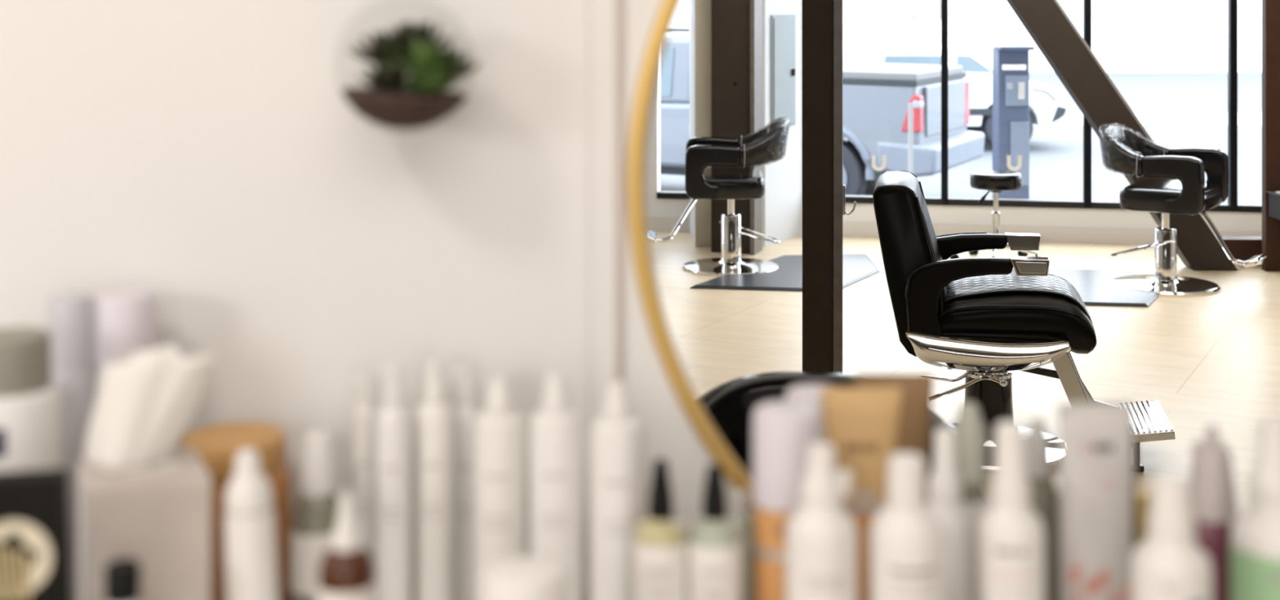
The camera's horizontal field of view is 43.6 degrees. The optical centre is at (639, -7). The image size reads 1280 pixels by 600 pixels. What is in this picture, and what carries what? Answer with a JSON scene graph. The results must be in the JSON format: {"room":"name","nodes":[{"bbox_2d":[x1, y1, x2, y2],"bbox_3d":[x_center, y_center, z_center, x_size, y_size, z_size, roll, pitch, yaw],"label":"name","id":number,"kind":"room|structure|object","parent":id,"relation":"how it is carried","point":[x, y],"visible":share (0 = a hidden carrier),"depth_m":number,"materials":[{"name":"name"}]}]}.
{"room":"salon","nodes":[
{"label":"salon","id":0,"kind":"room"},
{"bbox_2d":[0,0,754,598],"bbox_3d":[1.750,0.030,1.686,12.500,3.400,0.012,0,0,0],"label":"wall","id":1,"kind":"structure","parent":0,"point":[211,157],"depth_m":1.68,"materials":[{"name":"white paint"}]},
{"bbox_2d":[341,87,466,128],"bbox_3d":[-0.237,0.071,1.607,0.141,0.141,0.138,0,0,0],"label":"planter","id":2,"kind":"object","parent":1,"relation":"attached to","point":[400,108],"visible":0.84,"depth_m":1.57,"materials":[{"name":"brown ceramic"}]},
{"bbox_2d":[345,20,481,93],"bbox_3d":[-0.229,0.072,1.604,0.126,0.089,0.103,0,0,20],"label":"succulent plant","id":3,"kind":"object","parent":2,"relation":"in","point":[433,69],"visible":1,"depth_m":1.59,"materials":[{"name":"green plant"}]},
{"bbox_2d":[577,0,588,598],"bbox_3d":[-0.060,0.030,1.679,0.012,3.390,0.002,0,0,0],"label":"trim","id":4,"kind":"structure","parent":1,"relation":"attached to","point":[582,5],"depth_m":1.68,"materials":[{"name":"white paint"}]},
{"bbox_2d":[615,0,623,381],"bbox_3d":[-0.021,0.030,1.678,0.008,3.390,0.004,0,0,0],"label":"trim","id":5,"kind":"structure","parent":1,"relation":"attached to","point":[619,3],"depth_m":1.68,"materials":[{"name":"beige paint"}]},
{"bbox_2d":[626,0,755,510],"bbox_3d":[0.493,0.200,1.680,1.016,1.016,0.020,0,0,0],"label":"round mirror","id":6,"kind":"object","parent":1,"relation":"attached to","point":[673,369],"visible":0.68,"depth_m":1.67,"materials":[{"name":"gold metal"}]},
{"bbox_3d":[-0.100,0.650,1.495,2.600,0.040,0.350,0,0,0],"label":"shelf","id":7,"kind":"object","parent":1,"relation":"attached to","visible":0},
{"bbox_2d":[0,468,71,599],"bbox_3d":[-0.531,0.517,1.343,0.104,0.227,0.033,0,0,-4],"label":"box","id":8,"kind":"object","parent":7,"relation":"on","point":[35,555],"visible":1,"depth_m":1.33,"materials":[{"name":"black"}]},
{"bbox_2d":[0,326,61,471],"bbox_3d":[-0.589,0.474,1.500,0.088,0.311,0.088,0,0,0],"label":"jar","id":9,"kind":"object","parent":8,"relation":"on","point":[30,404],"visible":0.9,"depth_m":1.47,"materials":[{"name":"white plastic"}]},
{"bbox_2d":[48,292,94,599],"bbox_3d":[-0.569,0.466,1.600,0.045,0.328,0.045,0,0,0],"label":"bottle","id":10,"kind":"object","parent":7,"relation":"on","point":[70,313],"visible":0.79,"depth_m":1.58,"materials":[{"name":"grey plastic"}]},
{"bbox_2d":[104,558,140,599],"bbox_3d":[-0.433,0.553,1.340,0.042,0.152,0.042,0,0,0],"label":"bottle","id":11,"kind":"object","parent":7,"relation":"on","point":[122,575],"visible":1,"depth_m":1.33,"materials":[{"name":"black plastic"}]},
{"bbox_2d":[94,288,157,402],"bbox_3d":[-0.520,0.467,1.620,0.062,0.326,0.062,0,0,0],"label":"bottle","id":12,"kind":"object","parent":7,"relation":"on","point":[126,320],"visible":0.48,"depth_m":1.60,"materials":[{"name":"white plastic"}]},
{"bbox_2d":[78,447,211,599],"bbox_3d":[-0.450,0.529,1.450,0.104,0.201,0.103,0,0,-24],"label":"tissue box","id":13,"kind":"object","parent":7,"relation":"on","point":[159,517],"visible":0.88,"depth_m":1.41,"materials":[{"name":"cardboard"}]},
{"bbox_2d":[84,344,220,474],"bbox_3d":[-0.443,0.376,1.449,0.125,0.108,0.042,0,0,0],"label":"tissue","id":14,"kind":"object","parent":13,"relation":"on","point":[145,400],"visible":1,"depth_m":1.44,"materials":[{"name":"white paper"}]},
{"bbox_2d":[181,422,292,599],"bbox_3d":[-0.402,0.536,1.600,0.109,0.188,0.104,0,0,0],"label":"jar","id":15,"kind":"object","parent":7,"relation":"on","point":[217,446],"visible":0.54,"depth_m":1.57,"materials":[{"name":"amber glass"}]},
{"bbox_2d":[223,448,278,599],"bbox_3d":[-0.343,0.518,1.420,0.050,0.225,0.046,0,0,6],"label":"bottle","id":16,"kind":"object","parent":7,"relation":"on","point":[250,534],"visible":1,"depth_m":1.40,"materials":[{"name":"white plastic"}]},
{"bbox_2d":[289,430,339,599],"bbox_3d":[-0.317,0.531,1.570,0.053,0.198,0.053,0,0,0],"label":"glass bottle","id":17,"kind":"object","parent":7,"relation":"on","point":[314,521],"visible":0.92,"depth_m":1.55,"materials":[{"name":"white glass"}]},
{"bbox_2d":[317,490,375,599],"bbox_3d":[-0.246,0.524,1.340,0.048,0.212,0.048,0,0,0],"label":"dropper bottle","id":18,"kind":"object","parent":7,"relation":"on","point":[346,571],"visible":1,"depth_m":1.33,"materials":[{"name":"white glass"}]},
{"bbox_2d":[350,372,379,561],"bbox_3d":[-0.278,0.507,1.620,0.030,0.245,0.030,0,0,0],"label":"spray bottle","id":19,"kind":"object","parent":7,"relation":"on","point":[363,413],"visible":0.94,"depth_m":1.61,"materials":[{"name":"white plastic"}]},
{"bbox_2d":[374,362,411,599],"bbox_3d":[-0.244,0.497,1.580,0.036,0.264,0.036,0,0,0],"label":"spray bottle","id":20,"kind":"object","parent":7,"relation":"on","point":[393,424],"visible":1,"depth_m":1.57,"materials":[{"name":"white plastic"}]},
{"bbox_2d":[414,360,454,599],"bbox_3d":[-0.205,0.499,1.600,0.040,0.262,0.041,0,0,0],"label":"spray bottle","id":21,"kind":"object","parent":7,"relation":"on","point":[434,418],"visible":1,"depth_m":1.58,"materials":[{"name":"white plastic"}]},
{"bbox_2d":[452,364,480,599],"bbox_3d":[-0.177,0.504,1.630,0.030,0.250,0.030,0,0,0],"label":"spray bottle","id":22,"kind":"object","parent":7,"relation":"on","point":[465,412],"visible":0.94,"depth_m":1.62,"materials":[{"name":"white plastic"}]},
{"bbox_2d":[472,377,525,599],"bbox_3d":[-0.137,0.503,1.560,0.052,0.254,0.053,0,0,0],"label":"spray bottle","id":23,"kind":"object","parent":7,"relation":"on","point":[499,431],"visible":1,"depth_m":1.54,"materials":[{"name":"white plastic"}]},
{"bbox_2d":[478,555,568,599],"bbox_3d":[-0.099,0.558,1.360,0.077,0.143,0.077,0,0,0],"label":"jar","id":24,"kind":"object","parent":7,"relation":"on","point":[519,577],"visible":1,"depth_m":1.34,"materials":[{"name":"white plastic"}]},
{"bbox_2d":[528,373,582,599],"bbox_3d":[-0.082,0.501,1.560,0.052,0.258,0.053,0,0,0],"label":"spray bottle","id":25,"kind":"object","parent":7,"relation":"on","point":[556,429],"visible":1,"depth_m":1.54,"materials":[{"name":"white plastic"}]},
{"bbox_2d":[590,380,644,599],"bbox_3d":[-0.022,0.503,1.550,0.053,0.252,0.054,0,0,0],"label":"spray bottle","id":26,"kind":"object","parent":7,"relation":"on","point":[617,437],"visible":0.99,"depth_m":1.53,"materials":[{"name":"white plastic"}]},
{"bbox_2d":[633,458,687,599],"bbox_3d":[0.019,0.531,1.480,0.050,0.198,0.051,0,0,0],"label":"oil bottle","id":27,"kind":"object","parent":7,"relation":"on","point":[660,539],"visible":1,"depth_m":1.46,"materials":[{"name":"beige plastic"}]},
{"bbox_2d":[687,463,742,599],"bbox_3d":[0.069,0.533,1.480,0.050,0.193,0.051,0,0,0],"label":"oil bottle","id":28,"kind":"object","parent":7,"relation":"on","point":[714,540],"visible":1,"depth_m":1.46,"materials":[{"name":"grey plastic"}]},
{"bbox_2d":[728,489,754,599],"bbox_3d":[0.101,0.564,1.600,0.032,0.131,0.032,0,0,0],"label":"glass bottle","id":29,"kind":"object","parent":7,"relation":"on","point":[741,514],"visible":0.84,"depth_m":1.59,"materials":[{"name":"beige glass"}]},
{"bbox_2d":[752,400,820,599],"bbox_3d":[0.138,0.509,1.500,0.064,0.241,0.064,0,0,0],"label":"bottle","id":30,"kind":"object","parent":7,"relation":"on","point":[784,431],"visible":0.77,"depth_m":1.47,"materials":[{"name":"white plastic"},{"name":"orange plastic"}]},
{"bbox_2d":[785,383,834,442],"bbox_3d":[0.176,0.514,1.610,0.059,0.231,0.059,0,0,0],"label":"bottle","id":31,"kind":"object","parent":7,"relation":"on","point":[809,393],"visible":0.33,"depth_m":1.59,"materials":[{"name":"white plastic"}]},
{"bbox_2d":[786,442,857,599],"bbox_3d":[0.159,0.512,1.400,0.062,0.234,0.062,0,0,0],"label":"spray bottle","id":32,"kind":"object","parent":7,"relation":"on","point":[821,537],"visible":1,"depth_m":1.38,"materials":[{"name":"white plastic"}]},
{"bbox_2d":[821,386,901,599],"bbox_3d":[0.216,0.507,1.560,0.064,0.245,0.054,0,0,37],"label":"box","id":33,"kind":"object","parent":7,"relation":"on","point":[861,424],"visible":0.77,"depth_m":1.55,"materials":[{"name":"cardboard"}]},
{"bbox_2d":[855,373,933,488],"bbox_3d":[0.260,0.509,1.635,0.080,0.241,0.035,0,0,0],"label":"box","id":34,"kind":"object","parent":7,"relation":"on","point":[917,388],"visible":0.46,"depth_m":1.63,"materials":[{"name":"brown cardboard"}]},
{"bbox_2d":[869,452,943,599],"bbox_3d":[0.233,0.517,1.400,0.064,0.225,0.065,0,0,0],"label":"lotion bottle","id":35,"kind":"object","parent":7,"relation":"on","point":[906,538],"visible":1,"depth_m":1.38,"materials":[{"name":"white plastic"}]},
{"bbox_2d":[926,427,973,599],"bbox_3d":[0.290,0.522,1.520,0.053,0.215,0.053,0,0,0],"label":"spray bottle","id":36,"kind":"object","parent":7,"relation":"on","point":[945,486],"visible":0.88,"depth_m":1.50,"materials":[{"name":"white plastic"}]},
{"bbox_2d":[952,402,991,599],"bbox_3d":[0.329,0.520,1.600,0.051,0.219,0.051,0,0,0],"label":"bottle","id":37,"kind":"object","parent":7,"relation":"on","point":[969,427],"visible":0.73,"depth_m":1.58,"materials":[{"name":"grey plastic"}]},
{"bbox_2d":[977,421,1044,599],"bbox_3d":[0.329,0.506,1.420,0.058,0.247,0.059,0,0,0],"label":"spray bottle","id":38,"kind":"object","parent":7,"relation":"on","point":[1011,535],"visible":1,"depth_m":1.40,"materials":[{"name":"white plastic"}]},
{"bbox_2d":[1026,417,1059,599],"bbox_3d":[0.397,0.528,1.600,0.048,0.203,0.048,0,0,0],"label":"bottle","id":39,"kind":"object","parent":7,"relation":"on","point":[1045,496],"visible":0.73,"depth_m":1.58,"materials":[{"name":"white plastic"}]},
{"bbox_2d":[1057,401,1133,599],"bbox_3d":[0.422,0.504,1.480,0.072,0.251,0.055,0,0,-6],"label":"tube","id":40,"kind":"object","parent":7,"relation":"on","point":[1095,439],"visible":0.98,"depth_m":1.47,"materials":[{"name":"grey plastic"}]},
{"bbox_2d":[1069,562,1083,583],"bbox_3d":[0.403,0.530,1.460,0.022,0.023,0.001,0,0,-6],"label":"print","id":41,"kind":"object","parent":40,"relation":"on","point":[1076,571],"depth_m":1.46},
{"bbox_2d":[1072,591,1082,599],"bbox_3d":[0.403,0.552,1.458,0.016,0.017,0.001,0,0,-6],"label":"print","id":42,"kind":"object","parent":40,"relation":"on","point":[1078,597],"depth_m":1.46},
{"bbox_2d":[1084,577,1103,596],"bbox_3d":[0.413,0.540,1.455,0.018,0.018,0.001,0,0,-6],"label":"print","id":43,"kind":"object","parent":40,"relation":"on","point":[1093,587],"depth_m":1.45},
{"bbox_2d":[1097,569,1112,586],"bbox_3d":[0.423,0.532,1.455,0.014,0.014,0.001,0,0,-6],"label":"print","id":44,"kind":"object","parent":40,"relation":"on","point":[1104,578],"depth_m":1.45},
{"bbox_2d":[1107,591,1122,599],"bbox_3d":[0.432,0.551,1.454,0.014,0.014,0.001,0,0,-6],"label":"print","id":45,"kind":"object","parent":40,"relation":"on","point":[1115,596],"depth_m":1.45},
{"bbox_2d":[1124,583,1131,599],"bbox_3d":[0.444,0.549,1.460,0.019,0.020,0.001,0,0,-6],"label":"print","id":46,"kind":"object","parent":40,"relation":"on","point":[1127,593],"depth_m":1.46},
{"bbox_2d":[1132,419,1137,553],"bbox_3d":[0.471,0.525,1.605,0.054,0.210,0.054,0,0,0],"label":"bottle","id":47,"kind":"object","parent":7,"relation":"on","point":[1135,513],"visible":0.06,"depth_m":1.59,"materials":[{"name":"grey plastic"}]},
{"bbox_2d":[1136,490,1150,546],"bbox_3d":[0.506,0.568,1.620,0.032,0.123,0.032,0,0,0],"label":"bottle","id":48,"kind":"object","parent":7,"relation":"on","point":[1143,499],"visible":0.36,"depth_m":1.61,"materials":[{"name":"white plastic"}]},
{"bbox_2d":[1131,472,1212,599],"bbox_3d":[0.452,0.520,1.360,0.066,0.218,0.066,0,0,0],"label":"spray bottle","id":49,"kind":"object","parent":7,"relation":"on","point":[1169,564],"visible":1,"depth_m":1.34,"materials":[{"name":"white plastic"}]},
{"bbox_2d":[1190,423,1237,599],"bbox_3d":[0.536,0.517,1.500,0.048,0.224,0.048,0,0,0],"label":"spray bottle","id":50,"kind":"object","parent":7,"relation":"on","point":[1214,498],"visible":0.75,"depth_m":1.48,"materials":[{"name":"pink plastic"}]},
{"bbox_2d":[1230,417,1279,599],"bbox_3d":[0.563,0.505,1.420,0.074,0.250,0.074,0,0,0],"label":"spray bottle","id":51,"kind":"object","parent":7,"relation":"on","point":[1255,540],"visible":1,"depth_m":1.40,"materials":[{"name":"white plastic"}]},
{"bbox_2d":[644,66,1262,231],"bbox_3d":[1.782,0.030,11.444,12.900,3.400,0.140,0,0,10],"label":"wall","id":52,"kind":"structure","parent":0,"point":[659,207],"depth_m":11.25,"materials":[{"name":"white paint"}]},
{"bbox_2d":[656,191,689,199],"bbox_3d":[0.647,0.113,11.610,1.050,2.765,0.100,0,0,10],"label":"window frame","id":53,"kind":"structure","parent":52,"relation":"in","point":[660,194],"depth_m":11.64,"materials":[{"name":"black"}]},
{"bbox_2d":[845,0,947,205],"bbox_3d":[1.673,0.113,11.423,1.033,2.765,0.100,0,0,10],"label":"window","id":54,"kind":"structure","parent":52,"relation":"in","point":[849,198],"depth_m":11.29,"materials":[{"name":"black metal"}]},
{"bbox_2d":[871,155,886,171],"bbox_3d":[1.704,1.213,11.412,0.104,0.112,0.002,0,0,10],"label":"door handle","id":55,"kind":"object","parent":54,"relation":"attached to","point":[875,167],"depth_m":11.41,"materials":[{"name":"white"}]},
{"bbox_2d":[646,216,1262,244],"bbox_3d":[1.768,1.680,11.365,12.900,0.100,0.020,0,0,10],"label":"baseboard","id":56,"kind":"structure","parent":52,"relation":"attached to","point":[1104,235],"depth_m":11.16,"materials":[{"name":"white laminate"}]},
{"bbox_2d":[944,0,1091,208],"bbox_3d":[2.639,0.113,11.247,1.026,2.765,0.100,0,0,10],"label":"window","id":57,"kind":"structure","parent":52,"relation":"in","point":[1052,203],"depth_m":11.13,"materials":[{"name":"black metal"}]},
{"bbox_2d":[1006,155,1022,171],"bbox_3d":[2.631,1.195,11.244,0.104,0.112,0.002,0,0,10],"label":"door handle","id":58,"kind":"object","parent":57,"relation":"attached to","point":[1010,166],"depth_m":11.24,"materials":[{"name":"white"}]},
{"bbox_2d":[1088,0,1237,212],"bbox_3d":[3.595,0.113,11.074,1.013,2.765,0.100,0,0,10],"label":"window","id":59,"kind":"structure","parent":52,"relation":"in","point":[1232,4],"depth_m":10.94,"materials":[{"name":"black metal"}]},
{"bbox_2d":[1234,204,1262,213],"bbox_3d":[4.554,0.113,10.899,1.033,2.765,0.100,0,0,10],"label":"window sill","id":60,"kind":"structure","parent":52,"relation":"in","point":[1241,207],"depth_m":10.93,"materials":[{"name":"black"}]},
{"bbox_2d":[648,231,1279,514],"bbox_3d":[1.750,1.790,4.300,12.500,0.120,15.200,0,0,0],"label":"floor","id":61,"kind":"structure","parent":0,"point":[1214,358],"depth_m":7.86,"materials":[{"name":"beige wood"}]},
{"bbox_2d":[711,0,762,255],"bbox_3d":[0.644,0.040,10.719,0.304,3.380,0.220,0,0,18],"label":"steel column","id":62,"kind":"structure","parent":61,"relation":"on","point":[736,25],"depth_m":10.64,"materials":[{"name":"brown metal"}]},
{"bbox_2d":[689,0,802,246],"bbox_3d":[0.767,0.030,11.275,0.815,3.400,0.690,0,0,0],"label":"wall pier","id":63,"kind":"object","parent":61,"relation":"on","point":[782,199],"visible":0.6,"depth_m":11.21,"materials":[{"name":"white paint"}]},
{"bbox_2d":[695,0,711,246],"bbox_3d":[0.438,0.040,10.922,0.124,3.380,0.014,0,0,0],"label":"trim","id":64,"kind":"structure","parent":63,"relation":"attached to","point":[703,7],"depth_m":10.91,"materials":[{"name":"beige paint"}]},
{"bbox_2d":[770,14,795,125],"bbox_3d":[1.010,0.540,11.152,0.039,0.780,0.377,0,0,31],"label":"electrical panel","id":65,"kind":"object","parent":63,"relation":"attached to","point":[783,27],"visible":0.88,"depth_m":11.13,"materials":[{"name":"white metal"}]},
{"bbox_2d":[689,253,879,291],"bbox_3d":[1.033,1.720,9.874,0.776,0.017,1.611,0,0,30],"label":"floor mat","id":66,"kind":"object","parent":61,"relation":"on","point":[788,277],"visible":0.7,"depth_m":9.65,"materials":[{"name":"grey rubber"}]},
{"bbox_2d":[647,119,788,276],"bbox_3d":[0.484,1.255,10.053,0.912,0.950,0.680,0,0,2],"label":"chair","id":67,"kind":"object","parent":66,"relation":"on","point":[767,144],"visible":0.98,"depth_m":9.82,"materials":[{"name":"black leather"}]},
{"bbox_2d":[802,0,842,373],"bbox_3d":[0.618,0.040,5.415,0.134,3.380,0.130,0,0,8],"label":"timber post","id":68,"kind":"object","parent":61,"relation":"on","point":[822,20],"visible":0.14,"depth_m":5.36,"materials":[{"name":"brown wood"}]},
{"bbox_2d":[842,184,856,215],"bbox_3d":[0.696,0.690,5.332,0.048,0.100,0.018,0,0,27],"label":"wall hook","id":69,"kind":"object","parent":68,"relation":"attached to","point":[844,211],"visible":1,"depth_m":5.33,"materials":[{"name":"silver metal"}]},
{"bbox_2d":[697,371,985,503],"bbox_3d":[0.313,1.262,2.928,0.660,0.935,0.899,0,0,6],"label":"chair","id":70,"kind":"object","parent":61,"relation":"on","point":[731,406],"visible":0.08,"depth_m":3.31,"materials":[{"name":"black leather"}]},
{"bbox_2d":[949,170,1038,258],"bbox_3d":[2.279,1.444,10.326,0.554,0.572,0.576,0,0,0],"label":"stool","id":71,"kind":"object","parent":61,"relation":"on","point":[996,182],"visible":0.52,"depth_m":10.24,"materials":[{"name":"black leather"}]},
{"bbox_2d":[872,170,1175,474],"bbox_3d":[1.428,1.212,6.029,1.072,1.035,0.692,0,0,11],"label":"barber chair","id":72,"kind":"object","parent":61,"relation":"on","point":[981,318],"visible":0.84,"depth_m":5.82,"materials":[{"name":"black leather"}]},
{"bbox_2d":[1011,268,1158,306],"bbox_3d":[2.498,1.720,9.419,0.989,0.017,1.119,0,0,8],"label":"floor mat","id":73,"kind":"object","parent":61,"relation":"on","point":[1095,287],"visible":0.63,"depth_m":9.25,"materials":[{"name":"grey rubber"}]},
{"bbox_2d":[1006,0,1240,270],"bbox_3d":[2.467,0.039,10.050,2.574,3.378,0.160,0,0,0],"label":"diagonal brace","id":74,"kind":"object","parent":61,"relation":"on","point":[1073,62],"visible":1,"depth_m":9.97,"materials":[{"name":"brown paint"}]},
{"bbox_2d":[1100,124,1266,296],"bbox_3d":[3.171,1.255,9.382,0.912,0.950,0.680,0,0,33],"label":"chair","id":75,"kind":"object","parent":61,"relation":"on","point":[1125,151],"visible":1,"depth_m":9.29,"materials":[{"name":"black leather"}]},
{"bbox_2d":[1222,236,1262,265],"bbox_3d":[4.000,1.645,10.220,0.620,0.166,0.140,0,0,0],"label":"beam","id":76,"kind":"structure","parent":61,"relation":"on","point":[1242,248],"depth_m":10.15,"materials":[{"name":"brown wood"}]},
{"bbox_2d":[1262,0,1279,271],"bbox_3d":[4.120,0.040,9.980,0.460,3.380,0.070,0,0,0],"label":"column","id":77,"kind":"structure","parent":61,"relation":"on","point":[1270,8],"depth_m":9.95,"materials":[{"name":"brown wood"}]},
{"bbox_2d":[1266,191,1279,220],"bbox_3d":[4.150,1.307,9.790,0.520,0.156,0.300,0,0,0],"label":"countertop","id":78,"kind":"structure","parent":77,"relation":"attached to","point":[1273,197],"depth_m":9.84,"materials":[{"name":"grey stone"}]},
{"label":"outside","id":79,"kind":"structure","parent":0,"visible":0},
{"bbox_2d":[660,71,1262,204],"bbox_3d":[4.000,2.230,40.200,90.000,0.100,56.000,0,0,0],"label":"ground","id":80,"kind":"structure","parent":79,"point":[1055,153],"depth_m":23.27,"materials":[{"name":"concrete"}]},
{"bbox_2d":[660,27,984,195],"bbox_3d":[0.787,1.266,17.130,5.394,1.827,1.925,0,0,26],"label":"pickup truck","id":81,"kind":"object","parent":80,"relation":"on","point":[876,96],"visible":0.34,"depth_m":15.52,"materials":[{"name":"silver metal"}]},
{"bbox_2d":[902,94,924,132],"bbox_3d":[2.606,1.141,15.287,0.180,0.357,0.142,0,0,26],"label":"tail light","id":82,"kind":"object","parent":81,"relation":"attached to","point":[917,100],"depth_m":15.23,"materials":[{"name":"red plastic"}]},
{"bbox_2d":[912,100,924,107],"bbox_3d":[2.651,1.051,15.258,0.086,0.077,0.136,0,0,26],"label":"light","id":83,"kind":"object","parent":81,"relation":"attached to","point":[917,104],"depth_m":15.20,"materials":[{"name":"white plastic"}]},
{"bbox_2d":[964,80,969,124],"bbox_3d":[3.374,1.150,16.806,0.132,0.460,0.202,0,0,26],"label":"tail light","id":84,"kind":"object","parent":81,"relation":"attached to","point":[966,82],"depth_m":16.77,"materials":[{"name":"red plastic"}]},
{"bbox_2d":[877,0,941,20],"bbox_3d":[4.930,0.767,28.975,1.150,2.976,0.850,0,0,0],"label":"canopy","id":85,"kind":"object","parent":80,"relation":"on","point":[887,10],"visible":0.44,"depth_m":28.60,"materials":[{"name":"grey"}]},
{"bbox_2d":[916,0,937,17],"bbox_3d":[5.130,-0.121,28.580,0.380,1.100,0.060,0,0,0],"label":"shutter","id":86,"kind":"object","parent":85,"relation":"hanging from","point":[925,8],"depth_m":28.55,"materials":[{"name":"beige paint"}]},
{"bbox_2d":[907,102,913,173],"bbox_3d":[2.233,1.544,13.200,0.042,1.272,0.040,0,0,0],"label":"pole","id":87,"kind":"object","parent":80,"relation":"on","point":[910,105],"visible":0.34,"depth_m":13.18,"materials":[{"name":"metal"}]},
{"bbox_2d":[842,42,1071,145],"bbox_3d":[3.538,1.450,22.820,4.796,1.460,1.960,0,0,0],"label":"van","id":88,"kind":"object","parent":80,"relation":"on","point":[1048,106],"visible":0.29,"depth_m":22.11,"materials":[{"name":"white paint"}]},
{"bbox_2d":[671,0,1262,71],"bbox_3d":[4.000,-1.770,44.445,70.000,8.000,0.610,0,0,0],"label":"building","id":89,"kind":"structure","parent":80,"relation":"on","point":[1127,35],"depth_m":44.25,"materials":[{"name":"grey paint"}]},
{"bbox_2d":[992,45,1034,199],"bbox_3d":[3.197,1.316,13.730,0.290,1.728,0.380,0,0,0],"label":"pump","id":90,"kind":"object","parent":80,"relation":"on","point":[1011,64],"visible":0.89,"depth_m":13.68,"materials":[{"name":"blue metal"}]},
{"bbox_2d":[993,45,1034,49],"bbox_3d":[3.197,0.467,13.680,0.290,0.030,0.280,0,0,0],"label":"hood","id":91,"kind":"object","parent":90,"relation":"attached to","point":[995,47],"depth_m":13.54,"materials":[{"name":"blue metal"}]},
{"bbox_2d":[1033,112,1262,127],"bbox_3d":[4.000,2.168,27.500,60.000,0.024,3.000,0,0,0],"label":"sidewalk","id":92,"kind":"structure","parent":80,"relation":"on","point":[1076,119],"depth_m":27.15,"materials":[{"name":"concrete"}]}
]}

